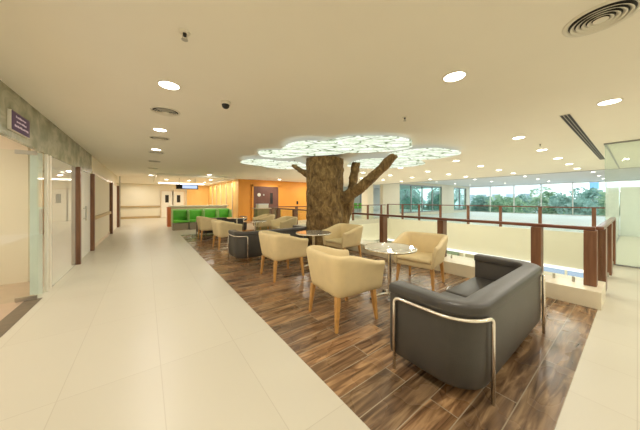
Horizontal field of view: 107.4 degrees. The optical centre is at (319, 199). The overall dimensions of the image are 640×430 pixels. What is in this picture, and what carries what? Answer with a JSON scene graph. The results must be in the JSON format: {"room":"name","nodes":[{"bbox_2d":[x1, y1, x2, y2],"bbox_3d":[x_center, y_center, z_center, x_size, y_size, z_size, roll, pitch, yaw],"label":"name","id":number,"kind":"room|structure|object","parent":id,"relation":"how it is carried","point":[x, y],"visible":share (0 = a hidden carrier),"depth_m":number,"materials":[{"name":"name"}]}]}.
{"room":"hospital interior","nodes":[
{"label":"hospital interior","id":0,"kind":"room"},
{"bbox_2d":[0,135,30,284],"bbox_3d":[-6.466,0.080,3.002,3.580,2.640,0.120,0,0,-37],"label":"wall","id":1,"kind":"structure","parent":0,"point":[14,168],"depth_m":3.93,"materials":[{"name":"paint"}]},
{"bbox_2d":[43,172,72,230],"bbox_3d":[-12.063,0.080,10.822,3.890,2.640,0.150,0,0,-37],"label":"wall","id":2,"kind":"structure","parent":0,"point":[62,183],"depth_m":10.84,"materials":[{"name":"beige paint"}]},
{"bbox_2d":[92,156,116,243],"bbox_3d":[-8.429,0.080,9.250,0.120,2.640,6.900,0,0,-37],"label":"wall","id":3,"kind":"structure","parent":0,"point":[101,186],"depth_m":7.95,"materials":[{"name":"beige paint"}]},
{"bbox_2d":[73,167,94,264],"bbox_3d":[-5.799,0.340,5.803,0.125,2.120,1.830,0,0,-37],"label":"door","id":4,"kind":"structure","parent":3,"relation":"in","point":[83,182],"depth_m":5.72,"materials":[{"name":"white paint"}]},
{"bbox_2d":[95,232,109,247],"bbox_3d":[-7.509,1.350,8.121,0.015,0.100,3.890,0,0,-37],"label":"baseboard","id":5,"kind":"structure","parent":3,"relation":"attached to","point":[108,233],"depth_m":7.85,"materials":[{"name":"brown wood"}]},
{"bbox_2d":[95,211,110,219],"bbox_3d":[-7.486,0.510,8.144,0.040,0.100,3.800,0,0,-37],"label":"wall handrail","id":6,"kind":"object","parent":3,"relation":"attached to","point":[109,212],"visible":0.79,"depth_m":7.73,"materials":[{"name":"brown wood"}]},
{"bbox_2d":[92,171,116,185],"bbox_3d":[-8.408,-0.760,9.297,0.070,0.080,6.850,0,0,-37],"label":"bulkhead","id":7,"kind":"object","parent":3,"relation":"attached to","point":[96,174],"visible":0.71,"depth_m":8.00,"materials":[{"name":"beige paint"}]},
{"bbox_2d":[109,183,118,233],"bbox_3d":[-9.520,0.340,10.900,0.110,2.120,2.950,0,0,-37],"label":"door","id":8,"kind":"structure","parent":3,"relation":"in","point":[113,190],"depth_m":10.75,"materials":[{"name":"white paint"}]},
{"bbox_2d":[117,183,186,216],"bbox_3d":[-13.127,0.080,18.401,8.000,2.640,0.200,0,0,-37],"label":"wall","id":9,"kind":"structure","parent":0,"point":[132,194],"depth_m":17.96,"materials":[{"name":"beige paint"}]},
{"bbox_2d":[121,216,159,218],"bbox_3d":[-13.009,1.320,18.326,7.700,0.160,0.060,0,0,-37],"label":"baseboard","id":10,"kind":"structure","parent":9,"relation":"attached to","point":[134,217],"depth_m":17.80,"materials":[{"name":"brown wood"}]},
{"bbox_2d":[121,206,159,207],"bbox_3d":[-13.115,0.500,18.217,7.400,0.120,0.050,0,0,-37],"label":"wall handrail","id":11,"kind":"object","parent":9,"relation":"attached to","point":[121,206],"visible":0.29,"depth_m":17.61,"materials":[{"name":"brown wood"}]},
{"bbox_2d":[160,190,172,217],"bbox_3d":[-12.262,0.320,18.830,0.860,2.160,0.100,0,0,-37],"label":"door","id":12,"kind":"structure","parent":9,"relation":"in","point":[166,197],"depth_m":18.73,"materials":[{"name":"white paint"}]},
{"bbox_2d":[173,191,184,204],"bbox_3d":[-11.619,0.320,19.306,0.860,2.160,0.100,0,0,-37],"label":"door","id":13,"kind":"structure","parent":9,"relation":"in","point":[178,196],"depth_m":19.29,"materials":[{"name":"white paint"}]},
{"bbox_2d":[187,186,207,204],"bbox_3d":[-10.486,0.080,20.170,1.650,2.640,0.100,0,0,-37],"label":"wall","id":14,"kind":"structure","parent":0,"point":[199,196],"depth_m":20.15,"materials":[{"name":"orange paint"}]},
{"bbox_2d":[208,179,237,216],"bbox_3d":[-7.328,0.080,17.375,0.100,2.640,8.350,0,0,-37],"label":"wall","id":15,"kind":"structure","parent":0,"point":[235,182],"depth_m":15.79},
{"bbox_2d":[232,180,232,216],"bbox_3d":[-5.525,0.080,14.822,0.040,2.640,0.120,0,0,-37],"label":"trim","id":16,"kind":"structure","parent":15,"relation":"attached to","point":[232,180],"depth_m":14.77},
{"bbox_2d":[238,179,306,219],"bbox_3d":[-2.348,0.080,15.775,6.200,2.640,0.150,0,0,-37],"label":"wall","id":17,"kind":"structure","parent":0,"point":[290,192],"depth_m":15.58,"materials":[{"name":"paint"}]},
{"bbox_2d":[252,185,279,219],"bbox_3d":[-3.402,0.230,14.845,1.860,2.340,0.090,0,0,-37],"label":"door","id":18,"kind":"structure","parent":17,"relation":"in","point":[271,193],"depth_m":14.83,"materials":[{"name":"brown paint"}]},
{"bbox_2d":[0,0,639,186],"bbox_3d":[-1.379,-1.540,9.929,20.400,0.600,28.000,0,0,-37],"label":"ceiling","id":19,"kind":"structure","parent":0,"point":[289,71],"depth_m":2.44,"materials":[{"name":"paint"}]},
{"bbox_2d":[0,80,91,173],"bbox_3d":[-4.027,-0.970,3.364,0.050,0.540,7.800,0,0,-37],"label":"beam","id":20,"kind":"object","parent":19,"relation":"attached to","point":[46,137],"visible":0.89,"depth_m":3.39,"materials":[{"name":"grey concrete"}]},
{"bbox_2d":[7,109,29,137],"bbox_3d":[-3.522,-0.882,2.755,0.037,0.215,0.500,0,0,-37],"label":"wall sign","id":21,"kind":"object","parent":20,"relation":"attached to","point":[16,123],"visible":1,"depth_m":2.69,"materials":[{"name":"purple plastic"}]},
{"bbox_2d":[148,151,164,153],"bbox_3d":[-4.256,-1.227,6.118,0.360,0.026,0.360,0,0,-37],"label":"ceiling vent","id":22,"kind":"object","parent":19,"relation":"in","point":[152,152],"visible":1,"depth_m":6.07,"materials":[{"name":"white plastic"}]},
{"bbox_2d":[149,136,169,140],"bbox_3d":[-3.215,-1.227,4.712,0.360,0.026,0.360,0,0,-37],"label":"ceiling vent","id":23,"kind":"object","parent":19,"relation":"in","point":[158,138],"visible":1,"depth_m":4.67,"materials":[{"name":"white plastic"}]},
{"bbox_2d":[152,128,167,131],"bbox_3d":[-2.815,-1.235,4.137,0.220,0.010,0.220,0,0,-37],"label":"recessed light","id":24,"kind":"object","parent":19,"relation":"in","point":[155,129],"visible":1,"depth_m":4.10,"materials":[{"name":"white plastic"}]},
{"bbox_2d":[150,106,180,116],"bbox_3d":[-2.156,-1.227,3.281,0.360,0.026,0.360,0,0,-37],"label":"ceiling vent","id":25,"kind":"object","parent":19,"relation":"in","point":[165,111],"visible":1,"depth_m":3.25,"materials":[{"name":"white plastic"}]},
{"bbox_2d":[157,80,180,89],"bbox_3d":[-1.625,-1.235,2.530,0.220,0.010,0.220,0,0,-37],"label":"recessed light","id":26,"kind":"object","parent":19,"relation":"in","point":[166,84],"visible":1,"depth_m":2.52,"materials":[{"name":"white plastic"}]},
{"bbox_2d":[158,182,203,184],"bbox_3d":[-10.144,-1.200,17.313,2.900,0.060,0.100,0,0,-37],"label":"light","id":27,"kind":"object","parent":19,"relation":"attached to","point":[158,182],"visible":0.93,"depth_m":17.16,"materials":[{"name":"white plastic"}]},
{"bbox_2d":[179,28,190,41],"bbox_3d":[-0.999,-1.214,1.736,0.080,0.064,0.080,0,0,-37],"label":"sprinkler","id":28,"kind":"object","parent":19,"relation":"attached to","point":[185,33],"visible":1,"depth_m":1.73,"materials":[{"name":"white plastic"}]},
{"bbox_2d":[176,178,197,188],"bbox_3d":[-7.576,-0.930,13.425,1.100,0.620,0.064,0,0,-37],"label":"hanging sign","id":29,"kind":"object","parent":19,"relation":"hanging from","point":[178,186],"visible":0.89,"depth_m":13.34,"materials":[{"name":"metal"}]},
{"bbox_2d":[153,173,235,184],"bbox_3d":[-8.061,-1.190,14.500,3.500,0.100,7.100,0,0,-37],"label":"ceiling bulkhead","id":30,"kind":"object","parent":19,"relation":"attached to","point":[158,175],"visible":0.95,"depth_m":11.91,"materials":[{"name":"paint"}]},
{"bbox_2d":[220,100,230,108],"bbox_3d":[-1.194,-1.197,2.973,0.124,0.086,0.124,0,0,-37],"label":"dome camera","id":31,"kind":"object","parent":19,"relation":"attached to","point":[225,104],"visible":1,"depth_m":2.94,"materials":[{"name":"white plastic"}]},
{"bbox_2d":[241,159,275,165],"bbox_3d":[-1.823,-1.181,7.211,1.178,0.119,1.254,0,0,0],"label":"panel","id":32,"kind":"object","parent":19,"relation":"attached to","point":[257,162],"visible":0.63,"depth_m":6.85,"materials":[{"name":"plastic"}]},
{"bbox_2d":[258,150,302,157],"bbox_3d":[-1.010,-1.206,6.152,1.160,0.069,1.041,0,0,0],"label":"panel","id":33,"kind":"object","parent":19,"relation":"attached to","point":[265,153],"visible":0.8,"depth_m":6.05,"materials":[{"name":"plastic"}]},
{"bbox_2d":[261,160,305,168],"bbox_3d":[-1.125,-1.143,7.276,1.365,0.194,1.600,0,0,0],"label":"panel","id":34,"kind":"object","parent":19,"relation":"hanging from","point":[272,164],"visible":0.93,"depth_m":6.96,"materials":[{"name":"plastic"}]},
{"bbox_2d":[281,140,351,155],"bbox_3d":[-0.072,-1.183,5.302,1.607,0.114,1.501,0,0,0],"label":"panel","id":35,"kind":"object","parent":19,"relation":"attached to","point":[306,147],"visible":1,"depth_m":5.14,"materials":[{"name":"plastic"}]},
{"bbox_2d":[327,136,411,152],"bbox_3d":[0.963,-1.203,5.119,2.172,0.074,1.522,0,0,0],"label":"panel","id":36,"kind":"object","parent":19,"relation":"attached to","point":[359,144],"visible":0.78,"depth_m":4.85,"materials":[{"name":"plastic"}]},
{"bbox_2d":[347,158,424,168],"bbox_3d":[2.022,-1.161,7.190,2.324,0.159,2.001,0,0,0],"label":"panel","id":37,"kind":"object","parent":19,"relation":"hanging from","point":[370,163],"visible":0.69,"depth_m":6.83,"materials":[{"name":"plastic"}]},
{"bbox_2d":[388,148,460,159],"bbox_3d":[2.601,-1.183,5.945,1.770,0.114,1.521,0,0,0],"label":"panel","id":38,"kind":"object","parent":19,"relation":"attached to","point":[418,153],"visible":0.78,"depth_m":5.70,"materials":[{"name":"plastic"}]},
{"bbox_2d":[442,70,466,81],"bbox_3d":[1.345,-1.235,2.352,0.220,0.010,0.220,0,0,-37],"label":"recessed light","id":39,"kind":"object","parent":19,"relation":"in","point":[453,76],"visible":1,"depth_m":2.34,"materials":[{"name":"white plastic"}]},
{"bbox_2d":[379,167,639,184],"bbox_3d":[6.844,-1.232,15.955,0.030,0.015,27.500,0,0,-37],"label":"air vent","id":40,"kind":"object","parent":19,"relation":"attached to","point":[635,167],"depth_m":11.59,"materials":[{"name":"paint"}]},
{"bbox_2d":[512,136,525,138],"bbox_3d":[3.941,-1.235,4.660,0.220,0.010,0.220,0,0,-37],"label":"recessed light","id":41,"kind":"object","parent":19,"relation":"in","point":[518,137],"visible":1,"depth_m":4.63,"materials":[{"name":"white plastic"}]},
{"bbox_2d":[559,113,605,159],"bbox_3d":[6.072,-1.236,5.277,6.300,0.009,0.125,0,0,-37],"label":"ceiling vent","id":42,"kind":"object","parent":19,"relation":"in","point":[571,122],"visible":1,"depth_m":4.30,"materials":[{"name":"white plastic"}]},
{"bbox_2d":[562,0,639,37],"bbox_3d":[1.912,-1.230,1.602,0.366,0.020,0.366,0,0,-37],"label":"ceiling vent","id":43,"kind":"object","parent":19,"relation":"in","point":[603,16],"visible":1,"depth_m":1.58,"materials":[{"name":"white plastic"}]},
{"bbox_2d":[596,98,623,105],"bbox_3d":[3.644,-1.235,2.960,0.220,0.010,0.220,0,0,-37],"label":"recessed light","id":44,"kind":"object","parent":19,"relation":"in","point":[614,100],"visible":1,"depth_m":2.94,"materials":[{"name":"white plastic"}]},
{"bbox_2d":[0,209,639,429],"bbox_3d":[5.251,1.548,14.838,36.500,0.304,27.600,0,0,-37],"label":"floor","id":45,"kind":"structure","parent":0,"point":[143,333],"depth_m":2.15,"materials":[{"name":"beige tile"}]},
{"bbox_2d":[0,298,41,337],"bbox_3d":[-2.883,1.407,1.760,0.160,0.026,3.860,0,0,-37],"label":"threshold strip","id":46,"kind":"object","parent":45,"relation":"on","point":[7,322],"visible":0.8,"depth_m":2.84,"materials":[{"name":"stone"}]},
{"bbox_2d":[30,153,42,294],"bbox_3d":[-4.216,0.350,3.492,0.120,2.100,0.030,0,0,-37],"label":"glass door","id":47,"kind":"structure","parent":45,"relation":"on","point":[36,161],"depth_m":3.48,"materials":[{"name":"clear glass"}]},
{"bbox_2d":[44,154,51,291],"bbox_3d":[-4.632,0.350,4.198,0.030,2.100,2.140,0,0,-37],"label":"door frame","id":48,"kind":"structure","parent":45,"relation":"on","point":[47,158],"depth_m":3.59,"materials":[{"name":"beige wood"}]},
{"bbox_2d":[15,149,37,301],"bbox_3d":[-4.349,0.351,3.008,0.950,2.073,0.077,0,0,-37],"label":"door","id":49,"kind":"structure","parent":48,"relation":"attached to","point":[26,152],"depth_m":3.24,"materials":[{"name":"silver glass"}]},
{"bbox_2d":[119,176,120,226],"bbox_3d":[-10.419,0.080,12.231,0.050,2.640,0.060,0,0,-37],"label":"column","id":50,"kind":"object","parent":45,"relation":"on","point":[119,176],"visible":1,"depth_m":12.23,"materials":[{"name":"paint"}]},
{"bbox_2d":[171,209,188,230],"bbox_3d":[-6.638,0.917,11.149,0.652,0.965,0.740,0,0,-37],"label":"bench","id":51,"kind":"object","parent":45,"relation":"on","point":[179,217],"visible":1,"depth_m":11.09,"materials":[{"name":"green leather"}]},
{"bbox_2d":[187,209,203,229],"bbox_3d":[-6.107,0.917,11.542,0.652,0.965,0.740,0,0,-37],"label":"bench","id":52,"kind":"object","parent":45,"relation":"on","point":[193,213],"visible":0.51,"depth_m":11.55,"materials":[{"name":"green fabric"}]},
{"bbox_2d":[167,205,227,226],"bbox_3d":[-6.888,0.850,13.378,3.050,1.100,0.700,0,0,-37],"label":"countertop","id":53,"kind":"structure","parent":45,"relation":"on","point":[169,223],"depth_m":12.82,"materials":[{"name":"beige paint"}]},
{"bbox_2d":[168,205,227,206],"bbox_3d":[-6.856,0.340,13.402,2.970,0.080,0.700,0,0,-37],"label":"countertop","id":54,"kind":"structure","parent":53,"relation":"on","point":[169,205],"depth_m":12.99,"materials":[{"name":"beige paint"}]},
{"bbox_2d":[196,216,218,240],"bbox_3d":[-3.954,0.991,8.333,0.715,0.813,0.748,0,0,-37],"label":"tub chair","id":55,"kind":"object","parent":45,"relation":"on","point":[204,223],"visible":0.73,"depth_m":7.99,"materials":[{"name":"beige fabric"}]},
{"bbox_2d":[202,208,218,217],"bbox_3d":[-5.577,0.917,11.935,0.652,0.965,0.740,0,0,-37],"label":"bench","id":56,"kind":"object","parent":45,"relation":"on","point":[208,212],"visible":0.36,"depth_m":12.06,"materials":[{"name":"green fabric"}]},
{"bbox_2d":[196,216,247,234],"bbox_3d":[-4.037,1.056,9.822,1.971,0.685,0.698,0,0,-37],"label":"lounge sofa","id":57,"kind":"object","parent":45,"relation":"on","point":[240,221],"visible":0.41,"depth_m":9.71,"materials":[{"name":"grey leather"}]},
{"bbox_2d":[216,208,231,217],"bbox_3d":[-5.046,0.917,12.327,0.652,0.965,0.740,0,0,-37],"label":"bench","id":58,"kind":"object","parent":45,"relation":"on","point":[223,212],"visible":0.45,"depth_m":12.46,"materials":[{"name":"green fabric"}]},
{"bbox_2d":[211,219,242,249],"bbox_3d":[-2.768,0.991,6.934,0.715,0.813,0.748,0,0,-40],"label":"tub chair","id":59,"kind":"object","parent":45,"relation":"on","point":[220,228],"visible":0.87,"depth_m":6.61,"materials":[{"name":"beige fabric"}]},
{"bbox_2d":[227,217,246,223],"bbox_3d":[-3.137,1.030,8.876,0.732,0.735,0.732,0,0,42],"label":"round table","id":60,"kind":"object","parent":45,"relation":"on","point":[236,218],"visible":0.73,"depth_m":8.87,"materials":[{"name":"silver metal"}]},
{"bbox_2d":[243,220,266,230],"bbox_3d":[-2.064,1.030,7.493,0.732,0.735,0.732,0,0,-42],"label":"round table","id":61,"kind":"object","parent":45,"relation":"on","point":[247,221],"visible":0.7,"depth_m":7.47,"materials":[{"name":"white stone"}]},
{"bbox_2d":[252,208,270,230],"bbox_3d":[-2.654,0.880,10.726,0.720,1.040,0.500,0,0,-37],"label":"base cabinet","id":62,"kind":"object","parent":45,"relation":"on","point":[257,211],"visible":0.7,"depth_m":10.54,"materials":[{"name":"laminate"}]},
{"bbox_2d":[256,204,268,207],"bbox_3d":[-2.638,0.265,10.738,0.500,0.190,0.320,0,0,-37],"label":"storage box","id":63,"kind":"object","parent":62,"relation":"on","point":[257,205],"visible":0.97,"depth_m":10.61,"materials":[{"name":"white plastic"}]},
{"bbox_2d":[253,214,274,229],"bbox_3d":[-2.262,0.991,9.524,0.715,0.813,0.748,0,0,-35],"label":"tub chair","id":64,"kind":"object","parent":45,"relation":"on","point":[268,217],"visible":0.78,"depth_m":9.29,"materials":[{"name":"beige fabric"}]},
{"bbox_2d":[228,225,306,262],"bbox_3d":[-1.217,1.056,5.912,1.971,0.685,0.698,0,0,-37],"label":"lounge sofa","id":65,"kind":"object","parent":45,"relation":"on","point":[241,244],"visible":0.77,"depth_m":5.32,"materials":[{"name":"grey leather"}]},
{"bbox_2d":[259,230,307,282],"bbox_3d":[-0.710,0.991,4.389,0.715,0.813,0.748,0,0,-37],"label":"tub chair","id":66,"kind":"object","parent":45,"relation":"on","point":[275,246],"visible":1,"depth_m":4.12,"materials":[{"name":"beige fabric"}]},
{"bbox_2d":[271,216,297,228],"bbox_3d":[-1.221,0.991,8.117,0.715,0.813,0.748,0,0,-39],"label":"tub chair","id":67,"kind":"object","parent":45,"relation":"on","point":[285,221],"visible":0.64,"depth_m":7.98,"materials":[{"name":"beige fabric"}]},
{"bbox_2d":[296,230,330,269],"bbox_3d":[-0.132,1.030,4.817,0.732,0.735,0.732,0,0,36],"label":"round table","id":68,"kind":"object","parent":45,"relation":"on","point":[313,233],"visible":0.69,"depth_m":4.79,"materials":[{"name":"grey stone"}]},
{"bbox_2d":[271,205,381,223],"bbox_3d":[1.104,0.875,15.313,9.900,1.050,0.100,0,0,-37],"label":"glass balustrade","id":69,"kind":"object","parent":45,"relation":"on","point":[296,207],"visible":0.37,"depth_m":16.12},
{"bbox_2d":[323,223,362,256],"bbox_3d":[0.545,0.991,5.480,0.715,0.813,0.748,0,0,-41],"label":"tub chair","id":70,"kind":"object","parent":45,"relation":"on","point":[342,236],"visible":0.93,"depth_m":5.36,"materials":[{"name":"beige fabric"}]},
{"bbox_2d":[292,152,397,248],"bbox_3d":[0.592,0.113,6.564,2.948,2.617,1.112,0,0,13],"label":"trunk","id":71,"kind":"object","parent":45,"relation":"on","point":[328,205],"visible":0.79,"depth_m":6.21,"materials":[{"name":"brown plant"}]},
{"bbox_2d":[306,245,384,333],"bbox_3d":[0.271,0.991,2.863,0.715,0.813,0.748,0,0,-32],"label":"tub chair","id":72,"kind":"object","parent":45,"relation":"on","point":[339,274],"visible":1,"depth_m":2.58,"materials":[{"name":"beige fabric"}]},
{"bbox_2d":[362,184,372,218],"bbox_3d":[3.631,0.080,17.993,0.650,2.640,0.600,0,0,-37],"label":"column","id":73,"kind":"structure","parent":45,"relation":"on","point":[367,196],"depth_m":17.75,"materials":[{"name":"beige paint"}]},
{"bbox_2d":[363,242,417,299],"bbox_3d":[0.980,1.030,3.314,0.732,0.735,0.732,0,0,-37],"label":"round table","id":74,"kind":"object","parent":45,"relation":"on","point":[390,249],"visible":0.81,"depth_m":3.29,"materials":[{"name":"grey glass"}]},
{"bbox_2d":[391,231,447,290],"bbox_3d":[1.692,0.991,3.965,0.748,0.813,0.715,0,0,41],"label":"tub chair","id":75,"kind":"object","parent":45,"relation":"on","point":[431,247],"visible":0.84,"depth_m":3.93,"materials":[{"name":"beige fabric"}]},
{"bbox_2d":[268,207,597,286],"bbox_3d":[0.460,0.772,7.697,0.170,0.805,11.175,0,0,-37],"label":"glass balustrade","id":76,"kind":"object","parent":45,"relation":"on","point":[590,234],"visible":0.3,"depth_m":3.63,"materials":[{"name":"wood"}]},
{"bbox_2d":[269,226,605,309],"bbox_3d":[1.584,1.298,8.557,3.470,0.245,11.330,0,0,-37],"label":"plinth","id":77,"kind":"object","parent":45,"relation":"on","point":[561,287],"visible":0.45,"depth_m":3.35,"materials":[{"name":"beige stone"}]},
{"bbox_2d":[389,254,544,406],"bbox_3d":[1.565,1.056,2.305,1.971,0.685,0.698,0,0,-37],"label":"lounge sofa","id":78,"kind":"object","parent":45,"relation":"on","point":[462,335],"visible":1,"depth_m":1.78,"materials":[{"name":"grey leather"}]},
{"bbox_2d":[441,291,464,297],"bbox_3d":[1.185,1.058,2.137,0.807,0.140,0.515,0,0,-37],"label":"seat cushion","id":79,"kind":"object","parent":78,"relation":"on","point":[449,293],"depth_m":2.46,"materials":[{"name":"grey leather"}]},
{"bbox_2d":[445,277,493,296],"bbox_3d":[1.838,1.058,2.621,0.807,0.140,0.515,0,0,-37],"label":"seat cushion","id":80,"kind":"object","parent":78,"relation":"on","point":[464,289],"depth_m":2.68,"materials":[{"name":"grey leather"}]},
{"bbox_2d":[387,204,605,226],"bbox_3d":[8.477,0.850,13.842,0.100,1.100,10.960,0,0,-37],"label":"glass balustrade","id":81,"kind":"object","parent":45,"relation":"on","point":[402,205],"visible":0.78,"depth_m":12.37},
{"bbox_2d":[343,187,379,210],"bbox_3d":[3.548,-0.100,30.499,20.800,3.000,0.200,0,0,-37],"label":"wall","id":82,"kind":"structure","parent":0,"point":[376,192],"depth_m":33.63,"materials":[{"name":"white paint"}]},
{"bbox_2d":[359,223,379,239],"bbox_3d":[1.278,2.325,15.330,9.700,1.250,0.120,0,0,-37],"label":"wall","id":83,"kind":"structure","parent":0,"point":[371,231],"depth_m":17.08,"materials":[{"name":"beige paint"}]},
{"bbox_2d":[380,182,468,215],"bbox_3d":[11.415,-0.100,23.570,16.200,3.000,0.300,0,0,-37],"label":"wall","id":84,"kind":"structure","parent":0,"point":[389,193],"depth_m":21.26,"materials":[{"name":"beige paint"}]},
{"bbox_2d":[400,184,441,212],"bbox_3d":[9.637,-0.115,22.191,7.400,2.530,0.100,0,0,-37],"label":"window","id":85,"kind":"structure","parent":84,"relation":"in","point":[422,186],"depth_m":22.18,"materials":[{"name":"grey metal"}]},
{"bbox_2d":[454,188,465,209],"bbox_3d":[15.946,-0.115,26.862,3.300,2.530,0.100,0,0,-37],"label":"window","id":86,"kind":"structure","parent":84,"relation":"in","point":[454,188],"depth_m":26.86,"materials":[{"name":"grey metal"}]},
{"bbox_2d":[469,180,639,216],"bbox_3d":[22.992,-0.100,21.379,0.100,3.000,17.070,0,0,-37],"label":"window","id":87,"kind":"structure","parent":84,"relation":"in","point":[620,180],"depth_m":23.54,"materials":[{"name":"white metal"}]},
{"bbox_2d":[373,238,581,270],"bbox_3d":[2.492,3.850,11.675,22.100,4.100,24.200,0,0,-37],"label":"wall","id":88,"kind":"structure","parent":0,"point":[388,241],"depth_m":14.97,"materials":[{"name":"white paint"}]},
{"bbox_2d":[345,168,639,189],"bbox_3d":[13.449,-1.720,20.908,16.500,0.240,28.000,0,0,-37],"label":"ceiling","id":89,"kind":"structure","parent":0,"point":[628,173],"depth_m":18.34,"materials":[{"name":"paint"}]},
{"bbox_2d":[454,184,547,211],"bbox_3d":[56.750,-0.700,76.237,12.650,12.200,23.600,0,0,-37],"label":"sky","id":90,"kind":"structure","parent":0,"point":[507,191],"depth_m":69.52,"materials":[{"name":"white"}]},
{"bbox_2d":[387,187,639,269],"bbox_3d":[10.043,1.225,11.542,0.120,3.450,16.400,0,0,-37],"label":"wall","id":91,"kind":"structure","parent":0,"point":[560,248],"depth_m":11.65,"materials":[{"name":"beige paint"}]},
{"bbox_2d":[387,239,582,272],"bbox_3d":[8.372,3.020,13.665,0.040,0.120,11.000,0,0,-37],"label":"window","id":92,"kind":"structure","parent":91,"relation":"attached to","point":[455,250],"depth_m":10.86,"materials":[{"name":"clear glass"}]},
{"bbox_2d":[596,139,639,290],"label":"glass partition","id":93,"kind":"structure","parent":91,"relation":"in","point":[612,167],"depth_m":4.89,"materials":[{"name":"clear glass"}]},
{"bbox_3d":[4.080,5.950,12.975,26.000,0.100,24.000,0,0,-37],"label":"floor","id":94,"kind":"structure","parent":0,"visible":0},
{"bbox_2d":[447,250,458,255],"bbox_3d":[8.361,4.540,14.839,0.100,2.720,0.700,0,0,-37],"label":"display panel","id":95,"kind":"object","parent":94,"relation":"on","point":[448,251],"visible":0.02,"depth_m":14.74,"materials":[{"name":"glass"}]},
{"bbox_2d":[460,252,473,257],"bbox_3d":[8.867,4.540,14.156,0.100,2.720,0.800,0,0,-37],"label":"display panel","id":96,"kind":"object","parent":94,"relation":"on","point":[461,254],"visible":0.02,"depth_m":14.05,"materials":[{"name":"beige"}]},
{"bbox_2d":[544,266,582,277],"bbox_3d":[11.277,4.540,10.901,0.100,2.720,1.300,0,0,-37],"label":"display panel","id":97,"kind":"object","parent":94,"relation":"on","point":[548,269],"visible":0.02,"depth_m":10.88,"materials":[{"name":"glass"}]},
{"label":"outside","id":98,"kind":"structure","parent":0,"visible":0},
{"bbox_3d":[65.091,5.500,73.081,128.400,0.200,180.000,0,0,-37],"label":"ground","id":99,"kind":"structure","parent":98,"visible":0},
{"bbox_2d":[400,189,417,209],"bbox_3d":[14.403,1.558,39.218,4.240,7.705,4.458,0,0,4],"label":"leafy tree","id":100,"kind":"object","parent":99,"relation":"on","point":[405,193],"visible":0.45,"depth_m":38.65,"materials":[{"name":"green plant"}]},
{"bbox_2d":[408,189,424,206],"bbox_3d":[18.417,1.446,46.967,4.622,7.926,4.190,0,0,-18],"label":"leafy tree","id":101,"kind":"object","parent":99,"relation":"on","point":[416,195],"visible":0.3,"depth_m":46.28,"materials":[{"name":"green plant"}]},
{"bbox_2d":[423,188,438,209],"bbox_3d":[19.766,1.572,40.584,4.384,7.678,4.681,0,0,-30],"label":"leafy tree","id":102,"kind":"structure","parent":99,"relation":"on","point":[428,202],"depth_m":40.07,"materials":[{"name":"green plant"}]},
{"bbox_2d":[428,189,463,209],"bbox_3d":[18.500,1.707,33.922,4.639,7.408,4.702,0,0,-33],"label":"leafy tree","id":103,"kind":"object","parent":99,"relation":"on","point":[435,193],"visible":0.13,"depth_m":33.83,"materials":[{"name":"green plant"}]},
{"bbox_2d":[455,194,481,208],"bbox_3d":[34.562,1.997,54.291,5.637,6.830,6.635,0,0,-26],"label":"leafy tree","id":104,"kind":"object","parent":99,"relation":"on","point":[462,201],"visible":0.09,"depth_m":54.05,"materials":[{"name":"green plant"}]},
{"bbox_2d":[470,195,493,211],"bbox_3d":[27.617,2.223,39.972,5.154,6.379,4.431,0,0,-28],"label":"leafy tree","id":105,"kind":"object","parent":99,"relation":"on","point":[478,198],"visible":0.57,"depth_m":38.94,"materials":[{"name":"green plant"}]},
{"bbox_2d":[485,194,529,212],"bbox_3d":[27.113,2.267,33.664,5.222,6.291,5.032,0,0,-30],"label":"leafy tree","id":106,"kind":"object","parent":99,"relation":"on","point":[500,201],"visible":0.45,"depth_m":33.11,"materials":[{"name":"green plant"}]},
{"bbox_2d":[504,194,536,212],"bbox_3d":[41.106,2.027,48.025,6.925,6.770,5.502,0,0,3],"label":"leafy tree","id":107,"kind":"object","parent":99,"relation":"on","point":[523,197],"visible":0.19,"depth_m":47.65,"materials":[{"name":"green plant"}]},
{"bbox_2d":[527,186,566,213],"bbox_3d":[33.118,1.631,34.073,5.584,7.557,4.862,0,0,-45],"label":"leafy tree","id":108,"kind":"object","parent":99,"relation":"on","point":[537,200],"visible":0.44,"depth_m":34.08,"materials":[{"name":"green plant"}]},
{"bbox_2d":[547,192,599,214],"bbox_3d":[29.362,2.207,27.427,4.266,6.412,4.309,0,0,-36],"label":"leafy tree","id":109,"kind":"object","parent":99,"relation":"on","point":[562,201],"visible":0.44,"depth_m":26.63,"materials":[{"name":"green plant"}]},
{"bbox_2d":[569,187,605,214],"bbox_3d":[44.481,1.619,38.439,5.740,7.582,5.767,0,0,34],"label":"leafy tree","id":110,"kind":"object","parent":99,"relation":"on","point":[592,192],"visible":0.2,"depth_m":38.77,"materials":[{"name":"green plant"}]},
{"bbox_2d":[589,182,598,187],"bbox_3d":[53.282,0.800,45.673,0.400,9.200,1.200,0,0,-37],"label":"billboard","id":111,"kind":"object","parent":99,"relation":"on","point":[592,184],"visible":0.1,"depth_m":45.54,"materials":[{"name":"blue metal"}]},
{"bbox_2d":[595,190,605,215],"bbox_3d":[36.928,2.063,28.890,5.037,6.698,5.167,0,0,9],"label":"leafy tree","id":112,"kind":"object","parent":99,"relation":"on","point":[602,212],"visible":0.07,"depth_m":29.35,"materials":[{"name":"green plant"}]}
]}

